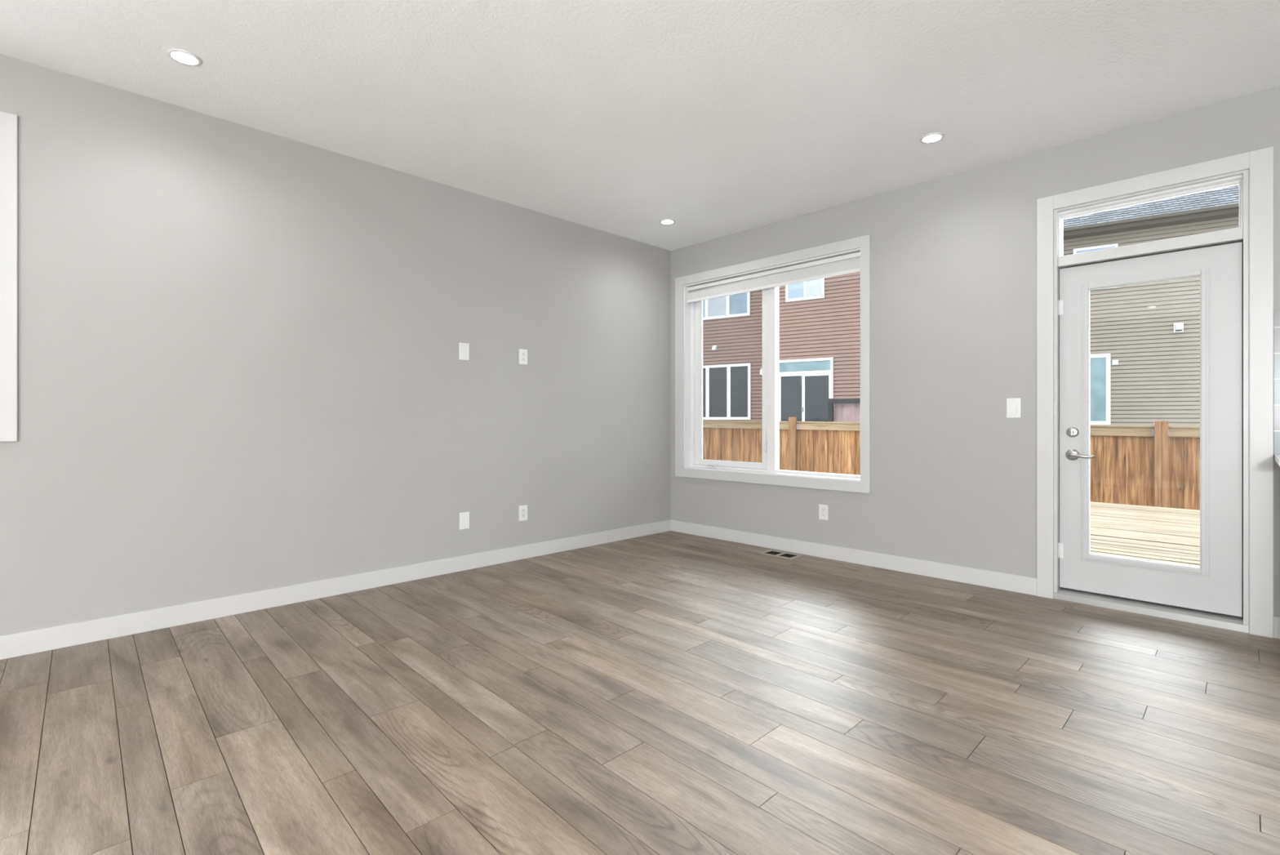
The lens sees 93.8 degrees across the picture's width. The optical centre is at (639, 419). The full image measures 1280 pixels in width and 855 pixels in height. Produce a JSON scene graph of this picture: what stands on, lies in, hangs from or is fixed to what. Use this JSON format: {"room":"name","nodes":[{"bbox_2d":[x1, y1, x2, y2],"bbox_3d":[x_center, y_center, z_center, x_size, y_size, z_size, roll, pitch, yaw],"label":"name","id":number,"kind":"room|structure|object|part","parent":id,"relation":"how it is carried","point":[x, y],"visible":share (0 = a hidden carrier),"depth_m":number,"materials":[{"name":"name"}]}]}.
{"room":"empty living room","nodes":[
{"label":"empty living room","id":0,"kind":"room"},
{"bbox_2d":[0,53,671,635],"bbox_3d":[-2.728,-0.277,2.996,8.360,2.760,0.160,0,0,-45],"label":"wall","id":1,"kind":"structure","parent":0,"point":[240,370],"depth_m":3.50,"materials":[{"name":"grey paint"}]},
{"bbox_2d":[0,111,17,441],"bbox_3d":[-3.448,-0.647,2.263,1.525,1.490,0.168,0,0,-45],"label":"window","id":2,"kind":"structure","parent":1,"relation":"in","point":[8,122],"depth_m":2.72,"materials":[{"name":"white paint"}]},
{"bbox_2d":[0,519,671,659],"bbox_3d":[-2.610,1.030,2.990,8.200,0.106,0.014,0,0,-45],"label":"baseboard","id":3,"kind":"structure","parent":1,"relation":"attached to","point":[25,642],"depth_m":3.47,"materials":[{"name":"white paint"}]},
{"bbox_2d":[458,342,469,359],"bbox_3d":[-1.268,-0.493,4.321,0.078,0.122,0.008,0,0,-45],"label":"blank plate","id":4,"kind":"object","parent":1,"relation":"attached to","point":[464,348],"visible":1,"depth_m":4.32,"materials":[{"name":"white plastic"}]},
{"bbox_2d":[459,511,469,529],"bbox_3d":[-1.267,0.727,4.323,0.078,0.122,0.008,0,0,-45],"label":"blank plate","id":5,"kind":"object","parent":1,"relation":"attached to","point":[464,516],"visible":1,"depth_m":4.32,"materials":[{"name":"white plastic"}]},
{"bbox_2d":[518,348,527,364],"bbox_3d":[-0.911,-0.492,4.674,0.078,0.118,0.009,0,0,-45],"label":"wall outlet","id":6,"kind":"object","parent":1,"relation":"attached to","point":[522,353],"visible":1,"depth_m":4.67,"materials":[{"name":"white plastic"}]},
{"bbox_2d":[518,504,527,520],"bbox_3d":[-0.911,0.726,4.674,0.078,0.118,0.009,0,0,-45],"label":"wall outlet","id":7,"kind":"object","parent":1,"relation":"attached to","point":[522,509],"visible":1,"depth_m":4.67,"materials":[{"name":"white plastic"}]},
{"bbox_2d":[0,530,1279,854],"bbox_3d":[0.039,1.085,0.415,8.365,0.004,7.422,0,0,-45],"label":"floor","id":8,"kind":"structure","parent":0,"point":[669,692],"depth_m":2.11,"materials":[{"name":"brown wood"}]},
{"bbox_2d":[759,549,803,559],"bbox_3d":[1.131,1.080,4.814,0.176,0.006,0.296,0,0,-45],"label":"floor vent","id":9,"kind":"object","parent":8,"relation":"in","point":[771,552],"visible":1,"depth_m":4.81,"materials":[{"name":"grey metal"}]},
{"bbox_3d":[3.809,0.642,1.858,0.635,0.882,2.400,0,0,-45],"label":"cabinet","id":10,"kind":"object","parent":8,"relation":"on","visible":0},
{"bbox_2d":[1274,453,1279,466],"bbox_3d":[3.824,0.185,1.860,0.639,0.028,2.532,0,0,-45],"label":"countertop","id":11,"kind":"structure","parent":10,"relation":"on","point":[1277,456],"depth_m":2.77,"materials":[{"name":"white stone"}]},
{"bbox_2d":[0,0,1279,250],"bbox_3d":[-0.013,-1.717,0.364,8.520,0.120,7.720,0,0,-45],"label":"ceiling","id":12,"kind":"structure","parent":0,"point":[715,118],"depth_m":2.93,"materials":[{"name":"white paint"}]},
{"bbox_2d":[166,48,202,66],"bbox_3d":[-2.082,-1.654,2.741,0.132,0.006,0.132,0,0,-45],"label":"recessed light","id":13,"kind":"object","parent":12,"relation":"in","point":[184,56],"visible":1,"depth_m":2.73,"materials":[{"name":"white plastic"}]},
{"bbox_2d":[659,218,675,224],"bbox_3d":[0.229,-1.654,5.011,0.132,0.006,0.132,0,0,-45],"label":"recessed light","id":14,"kind":"object","parent":12,"relation":"in","point":[668,221],"visible":1,"depth_m":5.00,"materials":[{"name":"white"}]},
{"bbox_2d":[920,132,944,143],"bbox_3d":[1.717,-1.654,3.522,0.132,0.006,0.132,0,0,-45],"label":"recessed light","id":15,"kind":"object","parent":12,"relation":"in","point":[934,137],"visible":1,"depth_m":3.51,"materials":[{"name":"white plastic"}]},
{"bbox_2d":[671,85,1279,617],"bbox_3d":[2.959,-0.277,3.304,0.160,2.760,7.720,0,0,-45],"label":"wall","id":16,"kind":"structure","parent":0,"point":[953,257],"depth_m":4.05,"materials":[{"name":"grey paint"}]},
{"bbox_2d":[675,234,870,493],"bbox_3d":[1.081,-0.413,5.186,0.173,1.917,1.934,0,0,-45],"label":"window","id":17,"kind":"structure","parent":16,"relation":"in","point":[688,316],"depth_m":5.20,"materials":[{"name":"white paint"}]},
{"bbox_3d":[0.668,0.427,5.607,0.039,0.036,0.132,0,0,-45],"label":"crank handle","id":18,"kind":"part","parent":17,"relation":"part of","materials":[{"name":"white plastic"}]},
{"bbox_3d":[0.834,-0.409,5.510,0.050,1.676,0.822,0,0,-45],"label":"casement sash","id":19,"kind":"part","parent":17,"relation":"part of","materials":[{"name":"white plastic"}]},
{"bbox_3d":[1.083,0.190,5.197,0.037,0.185,0.021,0,0,-45],"label":"lock lever","id":20,"kind":"part","parent":17,"relation":"part of","materials":[{"name":"white plastic"}]},
{"bbox_2d":[687,251,860,302],"bbox_3d":[1.081,-1.200,5.164,0.068,0.155,1.736,0,0,-45],"label":"roller blind","id":21,"kind":"object","parent":17,"relation":"attached to","point":[850,263],"visible":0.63,"depth_m":5.04,"materials":[{"name":"white fabric"}]},
{"bbox_3d":[1.129,-0.414,5.212,0.070,1.751,1.764,0,0,-45],"label":"vinyl frame","id":22,"kind":"part","parent":17,"relation":"part of","materials":[{"name":"white plastic"}]},
{"bbox_2d":[818,503,828,519],"bbox_3d":[1.444,0.726,4.716,0.009,0.118,0.078,0,0,-45],"label":"wall outlet","id":23,"kind":"object","parent":16,"relation":"attached to","point":[823,508],"visible":1,"depth_m":4.71,"materials":[{"name":"white plastic"}]},
{"bbox_2d":[671,520,1279,638],"bbox_3d":[2.902,1.030,3.237,0.014,0.106,7.386,0,0,-45],"label":"baseboard","id":24,"kind":"structure","parent":16,"relation":"attached to","point":[1002,580],"depth_m":4.39,"materials":[{"name":"white paint"}]},
{"bbox_2d":[1006,397,1020,417],"bbox_3d":[2.361,-0.075,3.788,0.010,0.124,0.078,0,0,-45],"label":"light switch","id":25,"kind":"object","parent":16,"relation":"attached to","point":[1013,405],"visible":1,"depth_m":3.79,"materials":[{"name":"white plastic"}]},
{"bbox_2d":[1036,146,1273,637],"bbox_3d":[2.857,-0.137,3.394,0.178,2.440,1.001,0,0,-45],"label":"door","id":26,"kind":"structure","parent":16,"relation":"in","point":[1232,587],"depth_m":3.21,"materials":[{"name":"white paint"}]},
{"bbox_3d":[2.616,0.211,3.549,0.054,0.028,0.124,0,0,-45],"label":"lever handle","id":27,"kind":"part","parent":26,"relation":"part of","materials":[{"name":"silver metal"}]},
{"bbox_3d":[2.841,0.011,3.392,0.048,1.640,0.554,0,0,-45],"label":"lite frame","id":28,"kind":"part","parent":26,"relation":"part of","materials":[{"name":"white paint"}]},
{"bbox_2d":[1057,174,1243,257],"bbox_3d":[2.864,-1.125,3.405,0.112,0.275,0.794,0,0,-45],"label":"window","id":29,"kind":"structure","parent":26,"relation":"attached to","point":[1238,180],"depth_m":3.36,"materials":[{"name":"white plastic"}]},
{"bbox_2d":[1274,311,1279,453],"bbox_3d":[4.047,-0.183,2.082,0.009,0.707,2.534,0,0,-45],"label":"tile backsplash","id":30,"kind":"structure","parent":16,"relation":"attached to","point":[1277,314],"depth_m":2.97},
{"label":"outside","id":31,"kind":"structure","parent":0,"visible":0},
{"bbox_3d":[7.372,2.033,5.839,130.000,0.200,100.000,0,0,-45],"label":"ground","id":32,"kind":"structure","parent":31,"visible":0},
{"bbox_2d":[702,271,860,422],"bbox_3d":[5.640,-2.259,22.716,11.100,8.385,9.100,0,0,33],"label":"house","id":33,"kind":"structure","parent":32,"relation":"on","point":[820,319],"depth_m":18.56,"materials":[{"name":"brown"}]},
{"bbox_3d":[1.884,-4.112,20.336,0.733,1.348,0.006,0,0,33],"label":"pane","id":34,"kind":"part","parent":33,"relation":"part of","materials":[{"name":"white glass"}]},
{"bbox_3d":[1.913,-0.914,20.318,0.720,1.653,0.006,0,0,33],"label":"pane","id":35,"kind":"part","parent":33,"relation":"part of","materials":[{"name":"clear glass"}]},
{"bbox_2d":[711,345,716,350],"bbox_3d":[2.469,-2.397,19.929,0.150,0.160,0.130,0,0,33],"label":"vent hood","id":36,"kind":"object","parent":33,"relation":"attached to","point":[713,347],"depth_m":19.91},
{"bbox_3d":[2.561,-4.112,19.896,0.678,1.348,0.006,0,0,33],"label":"pane","id":37,"kind":"part","parent":33,"relation":"part of","materials":[{"name":"clear glass"}]},
{"bbox_3d":[2.589,-0.914,19.879,0.658,1.653,0.006,0,0,33],"label":"pane","id":38,"kind":"part","parent":33,"relation":"part of","materials":[{"name":"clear glass"}]},
{"bbox_3d":[3.199,-4.112,19.482,0.638,1.348,0.006,0,0,33],"label":"pane","id":39,"kind":"part","parent":33,"relation":"part of","materials":[{"name":"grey glass"}]},
{"bbox_3d":[3.223,-0.914,19.467,0.620,1.653,0.006,0,0,33],"label":"pane","id":40,"kind":"part","parent":33,"relation":"part of","materials":[{"name":"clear glass"}]},
{"bbox_3d":[4.679,-0.457,18.522,0.680,1.800,0.005,0,0,33],"label":"pane","id":41,"kind":"part","parent":33,"relation":"part of","materials":[{"name":"grey glass"}]},
{"bbox_3d":[4.802,-4.187,18.440,0.493,0.898,0.006,0,0,33],"label":"pane","id":42,"kind":"part","parent":33,"relation":"part of","materials":[{"name":"blue glass"}]},
{"bbox_3d":[5.023,-1.631,18.298,1.580,0.305,0.005,0,0,33],"label":"pane","id":43,"kind":"part","parent":33,"relation":"part of","materials":[{"name":"teal glass"}]},
{"bbox_3d":[5.259,-4.187,18.143,0.473,0.898,0.006,0,0,33],"label":"pane","id":44,"kind":"part","parent":33,"relation":"part of","materials":[{"name":"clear glass"}]},
{"bbox_3d":[5.338,-0.447,18.094,0.750,1.780,0.005,0,0,33],"label":"pane","id":45,"kind":"part","parent":33,"relation":"part of","materials":[{"name":"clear glass"}]},
{"bbox_2d":[827,398,860,423],"bbox_3d":[6.416,0.706,14.726,2.975,2.455,2.110,0,0,33],"label":"gazebo","id":46,"kind":"object","parent":32,"relation":"on","point":[846,410],"visible":0.06,"depth_m":14.50,"materials":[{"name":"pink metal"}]},
{"bbox_3d":[4.670,0.706,14.669,0.110,2.455,0.110,0,0,33],"label":"post","id":47,"kind":"part","parent":46,"relation":"part of","materials":[{"name":"black metal"}]},
{"bbox_2d":[835,403,860,423],"bbox_3d":[5.897,0.553,13.942,2.700,1.900,0.157,0,0,33],"label":"curtain","id":48,"kind":"object","parent":46,"relation":"hanging from","point":[845,412],"depth_m":14.50,"materials":[{"name":"fabric"}]},
{"bbox_2d":[702,417,1199,510],"bbox_3d":[4.435,0.907,11.745,14.806,2.052,0.156,0,0,33],"label":"wooden fence","id":49,"kind":"object","parent":32,"relation":"on","point":[1157,464],"visible":0.2,"depth_m":9.77,"materials":[{"name":"brown wood"}]},
{"bbox_3d":[1.975,0.113,13.352,2.800,0.173,0.040,0,0,33],"label":"rail","id":50,"kind":"part","parent":49,"relation":"part of","materials":[{"name":"brown wood"}]},
{"bbox_3d":[1.998,0.965,13.388,2.938,1.837,0.039,0,0,33],"label":"board panel","id":51,"kind":"part","parent":49,"relation":"part of","materials":[{"name":"brown wood"}]},
{"bbox_3d":[3.187,0.938,12.520,0.150,1.991,0.095,0,0,33],"label":"post","id":52,"kind":"part","parent":49,"relation":"part of","materials":[{"name":"brown wood"}]},
{"bbox_3d":[4.432,0.143,11.756,2.780,0.173,0.040,0,0,33],"label":"rail","id":53,"kind":"part","parent":49,"relation":"part of","materials":[{"name":"brown wood"}]},
{"bbox_3d":[4.455,0.980,11.791,2.918,1.806,0.039,0,0,33],"label":"board panel","id":54,"kind":"part","parent":49,"relation":"part of","materials":[{"name":"brown wood"}]},
{"bbox_3d":[6.914,0.995,10.193,2.943,1.775,0.039,0,0,33],"label":"board panel","id":55,"kind":"part","parent":49,"relation":"part of","materials":[{"name":"brown wood"}]},
{"bbox_3d":[6.891,0.174,10.158,2.805,0.173,0.040,0,0,33],"label":"rail","id":56,"kind":"part","parent":49,"relation":"part of","materials":[{"name":"brown wood"}]},
{"bbox_3d":[8.105,0.976,9.324,0.162,1.914,0.095,0,0,33],"label":"post","id":57,"kind":"part","parent":49,"relation":"part of","materials":[{"name":"brown wood"}]},
{"bbox_3d":[9.352,0.205,8.559,2.785,0.173,0.040,0,0,33],"label":"rail","id":58,"kind":"part","parent":49,"relation":"part of","materials":[{"name":"brown wood"}]},
{"bbox_3d":[9.375,1.011,8.594,2.923,1.744,0.039,0,0,33],"label":"board panel","id":59,"kind":"part","parent":49,"relation":"part of","materials":[{"name":"brown wood"}]},
{"bbox_2d":[1089,501,1199,566],"bbox_3d":[4.650,1.567,6.311,6.394,0.733,5.200,0,0,-45],"label":"wooden deck","id":60,"kind":"object","parent":32,"relation":"on","point":[1153,533],"visible":0.09,"depth_m":6.38,"materials":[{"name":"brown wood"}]},
{"bbox_2d":[1062,185,1239,426],"bbox_3d":[18.770,-3.519,18.477,11.320,10.904,10.200,0,0,33],"label":"house","id":61,"kind":"structure","parent":32,"relation":"on","point":[1144,339],"depth_m":16.29,"materials":[{"name":"beige"}]},
{"bbox_3d":[12.845,-4.279,16.910,0.876,1.093,0.006,0,0,33],"label":"pane","id":62,"kind":"part","parent":61,"relation":"part of","materials":[{"name":"glass"}]},
{"bbox_3d":[12.746,-0.857,16.975,0.724,1.798,0.006,0,0,33],"label":"pane","id":63,"kind":"part","parent":61,"relation":"part of","materials":[{"name":"teal glass"}]},
{"bbox_2d":[1173,322,1183,332],"bbox_3d":[14.313,-2.457,15.918,0.195,0.240,0.150,0,0,33],"label":"vent hood","id":64,"kind":"object","parent":61,"relation":"attached to","point":[1178,326],"depth_m":15.90,"materials":[{"name":"white metal"}]}
]}

